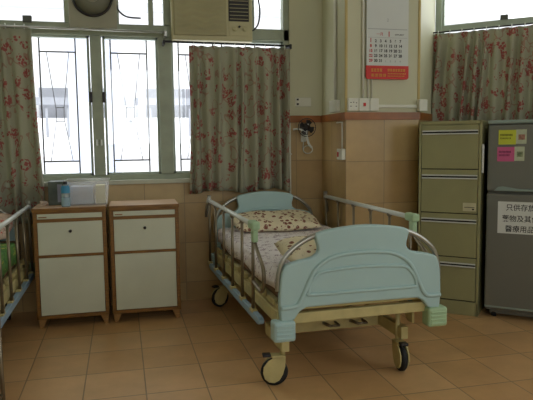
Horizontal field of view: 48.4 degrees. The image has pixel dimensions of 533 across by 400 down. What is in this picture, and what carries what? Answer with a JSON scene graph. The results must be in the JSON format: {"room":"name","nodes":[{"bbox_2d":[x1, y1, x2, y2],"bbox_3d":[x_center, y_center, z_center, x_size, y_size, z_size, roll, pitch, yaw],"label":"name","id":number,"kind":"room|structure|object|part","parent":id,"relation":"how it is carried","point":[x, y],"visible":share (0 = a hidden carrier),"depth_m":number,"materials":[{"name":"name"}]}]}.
{"room":"nursing home bedroom","nodes":[
{"label":"nursing home bedroom","id":0,"kind":"room"},
{"bbox_2d":[12,0,321,312],"bbox_3d":[-1.503,-0.653,4.315,3.960,2.900,0.200,-2,6,-14],"label":"wall","id":1,"kind":"structure","parent":0,"point":[197,279],"depth_m":4.58,"materials":[{"name":"beige tile"}]},
{"bbox_2d":[0,0,288,187],"bbox_3d":[-1.615,-1.034,4.190,3.670,1.875,0.151,-2,6,-14],"label":"window","id":2,"kind":"structure","parent":1,"relation":"in","point":[167,173],"depth_m":4.35,"materials":[{"name":"grey paint"}]},
{"bbox_2d":[38,38,80,173],"bbox_3d":[-1.506,-0.679,4.322,0.258,1.010,0.012,-2,6,-14],"label":"grille","id":3,"kind":"object","parent":2,"relation":"attached to","point":[39,51],"depth_m":4.32,"materials":[{"name":"paint"}]},
{"bbox_3d":[-1.635,-0.668,4.230,0.743,1.000,0.040,-2,6,-14],"label":"sash","id":4,"kind":"part","parent":2,"relation":"part of","materials":[{"name":"glass"}]},
{"bbox_2d":[0,25,166,38],"bbox_3d":[-2.013,-1.161,3.990,2.650,0.055,0.115,-2,6,-14],"label":"curtain rod","id":5,"kind":"object","parent":2,"relation":"attached to","point":[164,32],"visible":1,"depth_m":4.13,"materials":[{"name":"metal"}]},
{"bbox_2d":[0,23,44,224],"bbox_3d":[-1.973,-0.495,4.053,0.831,1.392,0.097,-2,6,-14],"label":"curtain","id":6,"kind":"object","parent":5,"relation":"hanging from","point":[20,153],"visible":0.9,"depth_m":4.11,"materials":[{"name":"fabric"}]},
{"bbox_3d":[-1.602,-0.112,4.231,3.650,0.032,0.055,-2,6,-14],"label":"sill","id":7,"kind":"part","parent":2,"relation":"part of","materials":[{"name":"paint"}]},
{"bbox_2d":[68,0,140,28],"bbox_3d":[-1.133,-1.403,4.165,0.497,0.418,0.116,-3,6,-18],"label":"exhaust fan","id":8,"kind":"object","parent":2,"relation":"attached to","point":[100,14],"visible":0.98,"depth_m":4.14,"materials":[{"name":"plastic"}]},
{"bbox_3d":[-1.220,-1.384,4.159,0.326,0.382,0.044,-2,6,-14],"label":"mounting panel","id":9,"kind":"part","parent":8,"relation":"part of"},
{"bbox_2d":[109,40,150,171],"bbox_3d":[-1.019,-0.696,4.441,0.271,1.010,0.012,-2,6,-14],"label":"grille","id":10,"kind":"object","parent":2,"relation":"attached to","point":[139,54],"depth_m":4.44,"materials":[{"name":"paint"}]},
{"bbox_3d":[-0.993,-0.691,4.385,0.393,1.000,0.040,-2,6,-14],"label":"sash","id":11,"kind":"part","parent":2,"relation":"part of","materials":[{"name":"glass"}]},
{"bbox_2d":[177,43,212,170],"bbox_3d":[-0.536,-0.713,4.558,0.273,1.010,0.012,-2,6,-14],"label":"grille","id":12,"kind":"object","parent":2,"relation":"attached to","point":[185,55],"depth_m":4.52,"materials":[{"name":"paint"}]},
{"bbox_2d":[170,0,260,42],"bbox_3d":[-0.407,-1.395,4.524,0.668,0.420,0.442,-2,6,-14],"label":"air conditioner","id":13,"kind":"object","parent":2,"relation":"attached to","point":[227,21],"visible":1,"depth_m":4.32,"materials":[{"name":"beige plastic"}]},
{"bbox_3d":[-0.481,-1.372,4.298,0.383,0.350,0.016,-2,6,-14],"label":"wavy panel","id":14,"kind":"part","parent":13,"relation":"part of","materials":[{"name":"beige plastic"}]},
{"bbox_3d":[-0.204,-1.260,4.384,0.152,0.095,0.014,-2,6,-14],"label":"control panel","id":15,"kind":"part","parent":13,"relation":"part of","materials":[{"name":"beige plastic"}]},
{"bbox_3d":[-0.292,-0.716,4.556,0.860,1.000,0.040,-2,6,-14],"label":"sash","id":16,"kind":"part","parent":2,"relation":"part of","materials":[{"name":"glass"}]},
{"bbox_2d":[162,40,291,48],"bbox_3d":[-0.288,-1.149,4.415,0.960,0.040,0.115,-2,6,-14],"label":"curtain rod","id":17,"kind":"object","parent":1,"relation":"attached to","point":[289,46],"visible":0.88,"depth_m":4.36,"materials":[{"name":"paint"}]},
{"bbox_2d":[189,42,289,193],"bbox_3d":[-0.196,-0.605,4.441,0.782,1.103,0.109,-2,6,-14],"label":"curtain","id":18,"kind":"object","parent":17,"relation":"hanging from","point":[240,97],"visible":1,"depth_m":4.44,"materials":[{"name":"fabric"}]},
{"bbox_2d":[289,123,291,193],"bbox_3d":[0.189,0.070,4.684,0.024,1.350,0.024,-2,6,-14],"label":"conduit","id":19,"kind":"object","parent":1,"relation":"attached to","point":[290,153],"visible":0.27,"depth_m":4.63,"materials":[{"name":"white plastic"}]},
{"bbox_2d":[295,97,310,106],"bbox_3d":[0.288,-0.765,4.636,0.127,0.070,0.015,-2,6,-14],"label":"wall plate","id":20,"kind":"object","parent":1,"relation":"attached to","point":[299,102],"visible":1,"depth_m":4.63,"materials":[{"name":"white plastic"}]},
{"bbox_2d":[293,118,315,153],"bbox_3d":[0.286,-0.496,4.606,0.175,0.276,0.116,-2,6,-14],"label":"wall fan","id":21,"kind":"object","parent":1,"relation":"attached to","point":[305,128],"visible":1,"depth_m":4.56,"materials":[{"name":"black plastic"}]},
{"bbox_3d":[0.305,-0.559,4.581,0.068,0.068,0.062,-2,6,-14],"label":"motor","id":22,"kind":"part","parent":21,"relation":"part of","materials":[{"name":"plastic"}]},
{"bbox_2d":[0,295,532,399],"bbox_3d":[0.580,1.120,1.438,6.528,0.120,7.500,-2,6,-14],"label":"floor","id":23,"kind":"structure","parent":0,"point":[210,351],"depth_m":3.29,"materials":[{"name":"tile"}]},
{"bbox_2d":[0,321,5,399],"bbox_3d":[-1.226,0.720,2.305,0.334,0.550,0.299,-2,6,-14],"label":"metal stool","id":24,"kind":"object","parent":23,"relation":"on","point":[2,384],"visible":1,"depth_m":2.47,"materials":[{"name":"grey metal"}]},
{"bbox_2d":[0,201,34,327],"bbox_3d":[-1.873,0.496,3.211,0.972,0.834,1.769,-2,6,-14],"label":"hospital bed","id":25,"kind":"object","parent":23,"relation":"on","point":[24,270],"visible":0.93,"depth_m":3.56,"materials":[{"name":"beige metal"}]},
{"bbox_3d":[-1.372,0.370,3.053,0.025,0.455,0.028,-2,6,-14],"label":"post","id":26,"kind":"part","parent":25,"relation":"part of","materials":[{"name":"metal"}]},
{"bbox_3d":[-2.094,0.227,3.994,0.770,0.444,0.051,-2,6,-14],"label":"headboard","id":27,"kind":"part","parent":25,"relation":"part of","materials":[{"name":"teal plastic"}]},
{"bbox_3d":[-1.434,0.346,3.304,0.025,0.455,0.028,-2,6,-14],"label":"post","id":28,"kind":"part","parent":25,"relation":"part of","materials":[{"name":"metal"}]},
{"bbox_2d":[0,241,20,278],"bbox_3d":[-1.867,0.429,3.214,0.770,0.142,1.595,-2,6,-14],"label":"mattress","id":29,"kind":"object","parent":25,"relation":"on","point":[0,241],"visible":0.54,"depth_m":3.99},
{"bbox_2d":[0,213,12,239],"bbox_3d":[-1.976,0.178,3.797,0.660,0.178,0.316,-2,6,-12],"label":"pillow","id":30,"kind":"object","parent":29,"relation":"on","point":[3,216],"visible":0.62,"depth_m":3.85,"materials":[{"name":"fabric"}]},
{"bbox_2d":[0,243,16,277],"bbox_3d":[-1.830,0.399,3.052,0.816,0.162,1.251,-2,6,-14],"label":"blanket","id":31,"kind":"object","parent":29,"relation":"on","point":[4,260],"visible":0.78,"depth_m":3.53,"materials":[{"name":"green fabric"}]},
{"bbox_3d":[-1.863,0.531,3.214,0.860,0.095,1.665,-2,6,-14],"label":"frame","id":32,"kind":"part","parent":25,"relation":"part of","materials":[{"name":"beige metal"}]},
{"bbox_3d":[-1.470,0.108,3.418,0.028,0.033,1.320,-2,6,-14],"label":"rail","id":33,"kind":"part","parent":25,"relation":"part of","materials":[{"name":"white metal"}]},
{"bbox_3d":[-1.498,0.322,3.566,0.025,0.455,0.028,-2,6,-14],"label":"post","id":34,"kind":"part","parent":25,"relation":"part of","materials":[{"name":"metal"}]},
{"bbox_3d":[-1.565,0.296,3.836,0.025,0.455,0.028,-2,6,-14],"label":"post","id":35,"kind":"part","parent":25,"relation":"part of","materials":[{"name":"metal"}]},
{"bbox_3d":[-1.619,0.086,4.072,0.045,0.161,0.041,-2,6,-14],"label":"latch lever","id":36,"kind":"part","parent":25,"relation":"part of","materials":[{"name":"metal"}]},
{"bbox_3d":[-1.622,0.274,4.068,0.025,0.455,0.028,-2,6,-14],"label":"post","id":37,"kind":"part","parent":25,"relation":"part of","materials":[{"name":"metal"}]},
{"bbox_2d":[31,201,109,327],"bbox_3d":[-1.321,0.427,4.064,0.464,0.794,0.357,-2,6,-14],"label":"base cabinet","id":38,"kind":"object","parent":23,"relation":"on","point":[71,242],"visible":0.99,"depth_m":3.90,"materials":[{"name":"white wood"}]},
{"bbox_3d":[-1.472,0.811,3.917,0.055,0.062,0.038,-2,6,-14],"label":"leg","id":39,"kind":"part","parent":38,"relation":"part of","materials":[{"name":"brown wood"}]},
{"bbox_2d":[39,201,47,205],"bbox_3d":[-1.512,0.022,4.025,0.054,0.023,0.105,-3,6,-22],"label":"folded papers","id":40,"kind":"object","parent":38,"relation":"on","point":[43,203],"visible":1,"depth_m":3.98,"materials":[{"name":"beige paper"}]},
{"bbox_2d":[48,180,66,204],"bbox_3d":[-1.437,-0.052,4.082,0.104,0.158,0.193,-2,6,-14],"label":"box","id":41,"kind":"object","parent":38,"relation":"on","point":[55,195],"visible":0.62,"depth_m":3.99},
{"bbox_2d":[61,181,70,205],"bbox_3d":[-1.318,-0.039,3.891,0.057,0.166,0.057,-2,6,-14],"label":"water bottle","id":42,"kind":"object","parent":38,"relation":"on","point":[65,201],"visible":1,"depth_m":3.87,"materials":[{"name":"teal plastic"}]},
{"bbox_2d":[37,212,101,219],"bbox_3d":[-1.286,0.102,3.877,0.404,0.033,0.018,-2,6,-14],"label":"tray","id":43,"kind":"object","parent":38,"relation":"on","point":[40,215],"depth_m":3.87,"materials":[{"name":"white wood"}]},
{"bbox_3d":[-1.284,0.247,3.891,0.404,0.214,0.019,-2,6,-14],"label":"drawer","id":44,"kind":"part","parent":38,"relation":"part of","materials":[{"name":"white laminate"}]},
{"bbox_3d":[-1.280,0.562,3.922,0.404,0.380,0.019,-2,6,-14],"label":"door","id":45,"kind":"part","parent":38,"relation":"part of","materials":[{"name":"white laminate"}]},
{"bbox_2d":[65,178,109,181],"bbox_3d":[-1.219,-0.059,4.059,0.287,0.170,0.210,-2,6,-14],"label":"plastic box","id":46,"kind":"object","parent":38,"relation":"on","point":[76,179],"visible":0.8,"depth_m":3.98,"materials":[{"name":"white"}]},
{"bbox_2d":[70,185,93,203],"bbox_3d":[-1.256,-0.037,4.045,0.150,0.119,0.132,-2,6,-14],"label":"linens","id":47,"kind":"object","parent":46,"relation":"in","point":[79,194],"visible":0.94,"depth_m":3.98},
{"bbox_2d":[95,184,105,203],"bbox_3d":[-1.137,-0.043,4.069,0.062,0.124,0.122,-2,6,-14],"label":"carton","id":48,"kind":"object","parent":46,"relation":"in","point":[100,188],"visible":1,"depth_m":4.01,"materials":[{"name":"beige cardboard"}]},
{"bbox_3d":[-1.093,0.797,4.013,0.055,0.062,0.038,-2,6,-14],"label":"leg","id":49,"kind":"part","parent":38,"relation":"part of","materials":[{"name":"brown wood"}]},
{"bbox_2d":[108,199,180,321],"bbox_3d":[-0.853,0.411,4.178,0.464,0.794,0.357,-2,6,-13],"label":"base cabinet","id":50,"kind":"object","parent":23,"relation":"on","point":[144,234],"visible":1,"depth_m":4.01,"materials":[{"name":"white wood"}]},
{"bbox_3d":[-1.009,0.794,4.035,0.055,0.062,0.038,-2,6,-13],"label":"leg","id":51,"kind":"part","parent":50,"relation":"part of","materials":[{"name":"brown wood"}]},
{"bbox_2d":[113,209,174,215],"bbox_3d":[-0.822,0.086,3.990,0.404,0.033,0.018,-2,6,-13],"label":"tray","id":52,"kind":"object","parent":50,"relation":"on","point":[116,212],"depth_m":3.98,"materials":[{"name":"white wood"}]},
{"bbox_3d":[-0.820,0.230,4.003,0.404,0.214,0.019,-2,6,-13],"label":"drawer","id":53,"kind":"part","parent":50,"relation":"part of","materials":[{"name":"white laminate"}]},
{"bbox_3d":[-0.817,0.546,4.034,0.404,0.380,0.019,-2,6,-13],"label":"door","id":54,"kind":"part","parent":50,"relation":"part of","materials":[{"name":"white laminate"}]},
{"bbox_3d":[-0.627,0.781,4.120,0.055,0.062,0.038,-2,6,-13],"label":"leg","id":55,"kind":"part","parent":50,"relation":"part of","materials":[{"name":"brown wood"}]},
{"bbox_2d":[205,191,446,384],"bbox_3d":[0.235,0.423,3.717,0.972,0.834,1.769,-2,6,-15],"label":"hospital bed","id":56,"kind":"object","parent":23,"relation":"on","point":[350,265],"visible":0.93,"depth_m":2.93,"materials":[{"name":"teal plastic"}]},
{"bbox_3d":[-0.431,0.046,4.342,0.045,0.161,0.041,-2,6,-15],"label":"latch lever","id":57,"kind":"part","parent":56,"relation":"part of","materials":[{"name":"metal"}]},
{"bbox_3d":[-0.413,0.233,4.343,0.025,0.455,0.028,-2,6,-15],"label":"post","id":58,"kind":"part","parent":56,"relation":"part of","materials":[{"name":"metal"}]},
{"bbox_3d":[-0.350,0.255,4.113,0.025,0.455,0.028,-2,6,-15],"label":"post","id":59,"kind":"part","parent":56,"relation":"part of","materials":[{"name":"metal"}]},
{"bbox_3d":[-0.276,0.280,3.844,0.025,0.455,0.028,-2,6,-15],"label":"post","id":60,"kind":"part","parent":56,"relation":"part of","materials":[{"name":"metal"}]},
{"bbox_3d":[-0.243,0.067,3.697,0.028,0.033,1.320,-2,6,-15],"label":"rail","id":61,"kind":"part","parent":56,"relation":"part of","materials":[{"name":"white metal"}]},
{"bbox_3d":[-0.204,0.305,3.585,0.025,0.455,0.028,-2,6,-15],"label":"post","id":62,"kind":"part","parent":56,"relation":"part of","materials":[{"name":"metal"}]},
{"bbox_3d":[-0.135,0.328,3.335,0.025,0.455,0.028,-2,6,-15],"label":"post","id":63,"kind":"part","parent":56,"relation":"part of","materials":[{"name":"metal"}]},
{"bbox_2d":[221,244,277,296],"bbox_3d":[0.241,0.355,3.720,0.770,0.142,1.595,-2,6,-15],"label":"mattress","id":64,"kind":"object","parent":56,"relation":"on","point":[267,286],"visible":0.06,"depth_m":3.38,"materials":[{"name":"fabric"}]},
{"bbox_2d":[218,224,329,287],"bbox_3d":[0.238,0.318,3.718,0.816,0.126,1.580,-2,6,-15],"label":"bedsheet","id":65,"kind":"object","parent":64,"relation":"on","point":[271,257],"visible":0.32,"depth_m":3.71,"materials":[{"name":"fabric"}]},
{"bbox_2d":[230,209,321,231],"bbox_3d":[0.062,0.148,4.289,0.640,0.130,0.352,-2,6,-18],"label":"pillow","id":66,"kind":"object","parent":65,"relation":"on","point":[290,219],"visible":0.81,"depth_m":4.20,"materials":[{"name":"fabric"}]},
{"bbox_2d":[274,236,315,261],"bbox_3d":[0.362,0.250,3.069,0.620,0.138,0.335,-2,6,-17],"label":"pillow","id":67,"kind":"object","parent":65,"relation":"on","point":[308,249],"visible":0.17,"depth_m":2.96,"materials":[{"name":"fabric"}]},
{"bbox_3d":[-0.069,0.351,3.095,0.025,0.455,0.028,-2,6,-15],"label":"post","id":68,"kind":"part","parent":56,"relation":"part of","materials":[{"name":"metal"}]},
{"bbox_3d":[-0.009,0.154,4.494,0.770,0.444,0.051,-2,6,-15],"label":"headboard","id":69,"kind":"part","parent":56,"relation":"part of","materials":[{"name":"teal plastic"}]},
{"bbox_3d":[0.244,0.457,3.720,0.860,0.095,1.665,-2,6,-15],"label":"frame","id":70,"kind":"part","parent":56,"relation":"part of","materials":[{"name":"beige metal"}]},
{"bbox_3d":[0.461,0.200,4.581,0.025,0.455,0.028,-2,6,-15],"label":"post","id":71,"kind":"part","parent":56,"relation":"part of","materials":[{"name":"metal"}]},
{"bbox_3d":[0.463,0.012,4.585,0.045,0.161,0.041,-2,6,-15],"label":"latch lever","id":72,"kind":"part","parent":56,"relation":"part of","materials":[{"name":"metal"}]},
{"bbox_3d":[0.346,0.676,3.242,0.066,0.038,0.158,-2,6,-15],"label":"crank handle","id":73,"kind":"part","parent":56,"relation":"part of","materials":[{"name":"metal"}]},
{"bbox_3d":[0.525,0.222,4.351,0.025,0.455,0.028,-2,6,-15],"label":"post","id":74,"kind":"part","parent":56,"relation":"part of","materials":[{"name":"metal"}]},
{"bbox_3d":[0.599,0.247,4.082,0.025,0.455,0.028,-2,6,-15],"label":"post","id":75,"kind":"part","parent":56,"relation":"part of","materials":[{"name":"metal"}]},
{"bbox_3d":[0.500,0.670,3.284,0.066,0.038,0.158,-2,6,-15],"label":"crank handle","id":76,"kind":"part","parent":56,"relation":"part of","materials":[{"name":"metal"}]},
{"bbox_3d":[0.467,0.340,2.887,0.850,0.444,0.051,-2,6,-15],"label":"footboard","id":77,"kind":"part","parent":56,"relation":"part of","materials":[{"name":"teal plastic"}]},
{"bbox_3d":[0.630,0.033,3.935,0.028,0.033,1.320,-2,6,-15],"label":"rail","id":78,"kind":"part","parent":56,"relation":"part of","materials":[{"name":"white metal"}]},
{"bbox_3d":[0.670,0.271,3.823,0.025,0.455,0.028,-2,6,-15],"label":"post","id":79,"kind":"part","parent":56,"relation":"part of","materials":[{"name":"metal"}]},
{"bbox_3d":[0.739,0.295,3.573,0.025,0.455,0.028,-2,6,-15],"label":"post","id":80,"kind":"part","parent":56,"relation":"part of","materials":[{"name":"metal"}]},
{"bbox_3d":[0.805,0.317,3.333,0.025,0.455,0.028,-2,6,-15],"label":"post","id":81,"kind":"part","parent":56,"relation":"part of","materials":[{"name":"metal"}]},
{"bbox_2d":[418,120,489,316],"bbox_3d":[1.376,0.103,4.306,0.414,1.330,0.550,2,6,29],"label":"filing cabinet","id":82,"kind":"object","parent":23,"relation":"on","point":[452,197],"visible":0.79,"depth_m":4.06,"materials":[{"name":"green metal"}]},
{"bbox_3d":[1.254,0.239,4.093,0.374,0.295,0.014,2,6,29],"label":"drawer","id":83,"kind":"part","parent":82,"relation":"part of","materials":[{"name":"green metal"}]},
{"bbox_3d":[1.250,-0.061,4.064,0.374,0.295,0.014,2,6,29],"label":"drawer","id":84,"kind":"part","parent":82,"relation":"part of","materials":[{"name":"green metal"}]},
{"bbox_3d":[1.247,-0.361,4.035,0.374,0.295,0.014,2,6,29],"label":"drawer","id":85,"kind":"part","parent":82,"relation":"part of","materials":[{"name":"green metal"}]},
{"bbox_3d":[1.257,0.539,4.122,0.374,0.295,0.014,2,6,29],"label":"drawer","id":86,"kind":"part","parent":82,"relation":"part of","materials":[{"name":"green metal"}]},
{"bbox_2d":[482,144,483,172],"bbox_3d":[1.436,-0.274,3.935,0.012,0.190,0.016,2,6,29],"label":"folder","id":87,"kind":"object","parent":82,"relation":"attached to","point":[482,144],"visible":1,"depth_m":3.93,"materials":[{"name":"white plastic"}]},
{"bbox_2d":[484,119,532,317],"bbox_3d":[1.841,0.121,4.077,0.554,1.327,0.562,2,6,29],"label":"refrigerator","id":88,"kind":"object","parent":23,"relation":"on","point":[508,257],"visible":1,"depth_m":3.91,"materials":[{"name":"grey metal"}]},
{"bbox_3d":[1.725,0.347,3.881,0.550,0.774,0.045,2,6,29],"label":"fridge door","id":89,"kind":"part","parent":88,"relation":"part of","materials":[{"name":"grey metal"}]},
{"bbox_3d":[1.728,0.725,3.915,0.546,0.016,0.041,2,6,29],"label":"trim","id":90,"kind":"part","parent":88,"relation":"part of","materials":[{"name":"grey metal"}]},
{"bbox_3d":[1.718,-0.271,3.821,0.550,0.436,0.045,2,6,29],"label":"freezer door","id":91,"kind":"part","parent":88,"relation":"part of","materials":[{"name":"grey metal"}]},
{"bbox_3d":[1.835,-0.527,4.017,0.554,0.024,0.554,2,6,29],"label":"trim","id":92,"kind":"part","parent":88,"relation":"part of","materials":[{"name":"grey metal"}]},
{"bbox_2d":[497,147,524,160],"bbox_3d":[1.590,-0.299,3.861,0.165,0.096,0.002,2,6,29],"label":"notice","id":93,"kind":"object","parent":88,"relation":"attached to","point":[503,153],"visible":1,"depth_m":3.86,"materials":[{"name":"pink paper"}]},
{"bbox_3d":[1.636,-0.299,3.836,0.060,0.092,0.001,2,6,29],"label":"photo panel","id":94,"kind":"part","parent":93,"relation":"part of","materials":[{"name":"white paper"}]},
{"bbox_2d":[498,129,526,144],"bbox_3d":[1.596,-0.408,3.847,0.169,0.096,0.002,2,6,29],"label":"notice","id":95,"kind":"object","parent":88,"relation":"attached to","point":[518,136],"visible":1,"depth_m":3.84,"materials":[{"name":"yellow paper"}]},
{"bbox_3d":[1.642,-0.409,3.822,0.063,0.092,0.001,2,6,29],"label":"photo panel","id":96,"kind":"part","parent":95,"relation":"part of","materials":[{"name":"white paper"}]},
{"bbox_2d":[497,201,532,234],"bbox_3d":[1.668,0.119,3.862,0.307,0.211,0.002,2,6,29],"label":"paper sign","id":97,"kind":"object","parent":88,"relation":"attached to","point":[513,217],"visible":1,"depth_m":3.88,"materials":[{"name":"white paper"}]},
{"bbox_2d":[322,0,435,305],"bbox_3d":[0.965,-0.723,4.735,1.045,2.900,0.870,-2,6,-14],"label":"wall","id":98,"kind":"structure","parent":0,"point":[380,166],"depth_m":4.30,"materials":[{"name":"beige tile"}]},
{"bbox_2d":[329,0,339,112],"bbox_3d":[0.494,-1.376,4.301,0.031,1.465,0.155,-2,6,-14],"label":"conduit","id":99,"kind":"object","parent":98,"relation":"attached to","point":[334,105],"visible":1,"depth_m":4.32,"materials":[{"name":"white plastic"}]},
{"bbox_2d":[336,122,344,159],"bbox_3d":[0.528,-0.429,4.290,0.035,0.276,0.155,-2,6,-14],"label":"wall switch","id":100,"kind":"object","parent":98,"relation":"attached to","point":[340,152],"visible":1,"depth_m":4.25,"materials":[{"name":"white plastic"}]},
{"bbox_2d":[345,0,347,111],"bbox_3d":[0.554,-1.364,4.125,0.018,1.495,0.017,-2,6,-14],"label":"trim","id":101,"kind":"structure","parent":98,"relation":"attached to","point":[346,1],"depth_m":4.15,"materials":[{"name":"beige wood"}]},
{"bbox_2d":[347,98,358,110],"bbox_3d":[0.610,-0.673,4.187,0.080,0.090,0.031,-2,6,-14],"label":"wall socket","id":102,"kind":"object","parent":98,"relation":"attached to","point":[352,103],"visible":1,"depth_m":4.17,"materials":[{"name":"white plastic"}]},
{"bbox_2d":[290,112,431,122],"bbox_3d":[0.807,-0.628,4.517,1.160,0.053,0.534,-2,6,-14],"label":"trim","id":103,"kind":"structure","parent":98,"relation":"on","point":[345,115],"depth_m":4.29,"materials":[{"name":"brown tile"}]},
{"bbox_2d":[362,0,363,97],"bbox_3d":[0.675,-1.405,4.140,0.017,1.380,0.017,0,6,9],"label":"conduit","id":104,"kind":"object","parent":98,"relation":"attached to","point":[362,0],"visible":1,"depth_m":4.17,"materials":[{"name":"white plastic"}]},
{"bbox_2d":[359,98,369,110],"bbox_3d":[0.691,-0.676,4.205,0.080,0.090,0.035,-2,6,-14],"label":"wall socket","id":105,"kind":"object","parent":98,"relation":"attached to","point":[364,103],"visible":1,"depth_m":4.19,"materials":[{"name":"white plastic"}]},
{"bbox_2d":[367,79,368,97],"bbox_3d":[0.712,-1.406,4.151,0.012,1.380,0.012,-2,6,-14],"label":"cable","id":106,"kind":"object","parent":98,"relation":"attached to","point":[367,79],"visible":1,"depth_m":4.21,"materials":[{"name":"white plastic"}]},
{"bbox_2d":[371,79,372,97],"bbox_3d":[0.741,-1.407,4.158,0.012,1.380,0.012,-2,6,-14],"label":"cable","id":107,"kind":"object","parent":98,"relation":"attached to","point":[371,79],"visible":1,"depth_m":4.21,"materials":[{"name":"white plastic"}]},
{"bbox_2d":[370,98,378,110],"bbox_3d":[0.764,-0.679,4.226,0.067,0.090,0.029,-2,6,-14],"label":"wall socket","id":108,"kind":"object","parent":98,"relation":"attached to","point":[374,102],"visible":1,"depth_m":4.21,"materials":[{"name":"white plastic"}]},
{"bbox_2d":[365,0,408,79],"bbox_3d":[0.855,-1.233,4.186,0.326,0.750,0.014,-2,6,-14],"label":"wall calendar","id":109,"kind":"object","parent":98,"relation":"attached to","point":[387,21],"visible":1,"depth_m":4.19,"materials":[{"name":"white paper"}]},
{"bbox_2d":[379,105,416,107],"bbox_3d":[0.944,-0.676,4.277,0.305,0.020,0.017,-2,6,-14],"label":"trunking","id":110,"kind":"object","parent":98,"relation":"attached to","point":[380,106],"visible":1,"depth_m":4.27,"materials":[{"name":"white plastic"}]},
{"bbox_2d":[417,0,420,111],"bbox_3d":[1.098,-1.383,4.257,0.019,1.495,0.017,-2,6,-14],"label":"trim","id":111,"kind":"structure","parent":98,"relation":"attached to","point":[419,2],"depth_m":4.28,"materials":[{"name":"beige wood"}]},
{"bbox_2d":[416,99,427,110],"bbox_3d":[1.127,-0.686,4.304,0.065,0.083,0.052,-2,6,-14],"label":"junction box","id":112,"kind":"object","parent":98,"relation":"attached to","point":[421,104],"visible":1,"depth_m":4.28,"materials":[{"name":"white plastic"}]},
{"bbox_2d":[433,22,532,33],"bbox_3d":[2.150,-1.274,4.218,1.945,0.030,0.110,2,6,29],"label":"curtain rod","id":113,"kind":"object","parent":98,"relation":"attached to","point":[532,22],"visible":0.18,"depth_m":4.45,"materials":[{"name":"paint"}]},
{"bbox_2d":[431,24,532,120],"bbox_3d":[1.931,-0.835,4.322,1.581,0.906,0.130,2,6,29],"label":"curtain","id":114,"kind":"object","parent":113,"relation":"hanging from","point":[486,75],"visible":0.7,"depth_m":4.47,"materials":[{"name":"fabric"}]},
{"bbox_3d":[2.320,-1.374,4.246,2.250,1.540,0.200,2,6,29],"label":"wall","id":115,"kind":"structure","parent":0,"visible":0},
{"bbox_2d":[435,0,532,33],"bbox_3d":[2.229,-1.313,4.245,2.005,1.420,0.100,2,6,29],"label":"window","id":116,"kind":"structure","parent":115,"relation":"in","point":[440,25],"depth_m":4.59,"materials":[{"name":"green paint"}]},
{"bbox_3d":[1.814,-1.679,4.449,0.955,0.640,0.035,2,6,29],"label":"sash","id":117,"kind":"part","parent":116,"relation":"part of","materials":[{"name":"green paint"}]},
{"label":"outside","id":118,"kind":"structure","parent":0,"visible":0},
{"bbox_2d":[0,0,532,174],"bbox_3d":[-2.359,-2.307,15.748,21.000,16.000,6.000,-2,6,-14],"label":"apartment building","id":119,"kind":"structure","parent":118,"point":[456,11],"depth_m":13.15,"materials":[{"name":"white paint"}]},
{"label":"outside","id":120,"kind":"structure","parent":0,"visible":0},
{"bbox_2d":[66,38,91,172],"bbox_3d":[-2.758,-2.611,8.589,0.270,18.000,0.400,-2,6,-14],"label":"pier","id":121,"kind":"structure","parent":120,"point":[81,47],"depth_m":8.52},
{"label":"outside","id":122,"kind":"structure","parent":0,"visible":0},
{"bbox_2d":[104,39,121,171],"bbox_3d":[-2.414,-2.668,9.134,0.200,18.000,0.300,-2,6,-14],"label":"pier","id":123,"kind":"structure","parent":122,"point":[114,59],"depth_m":9.11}
]}

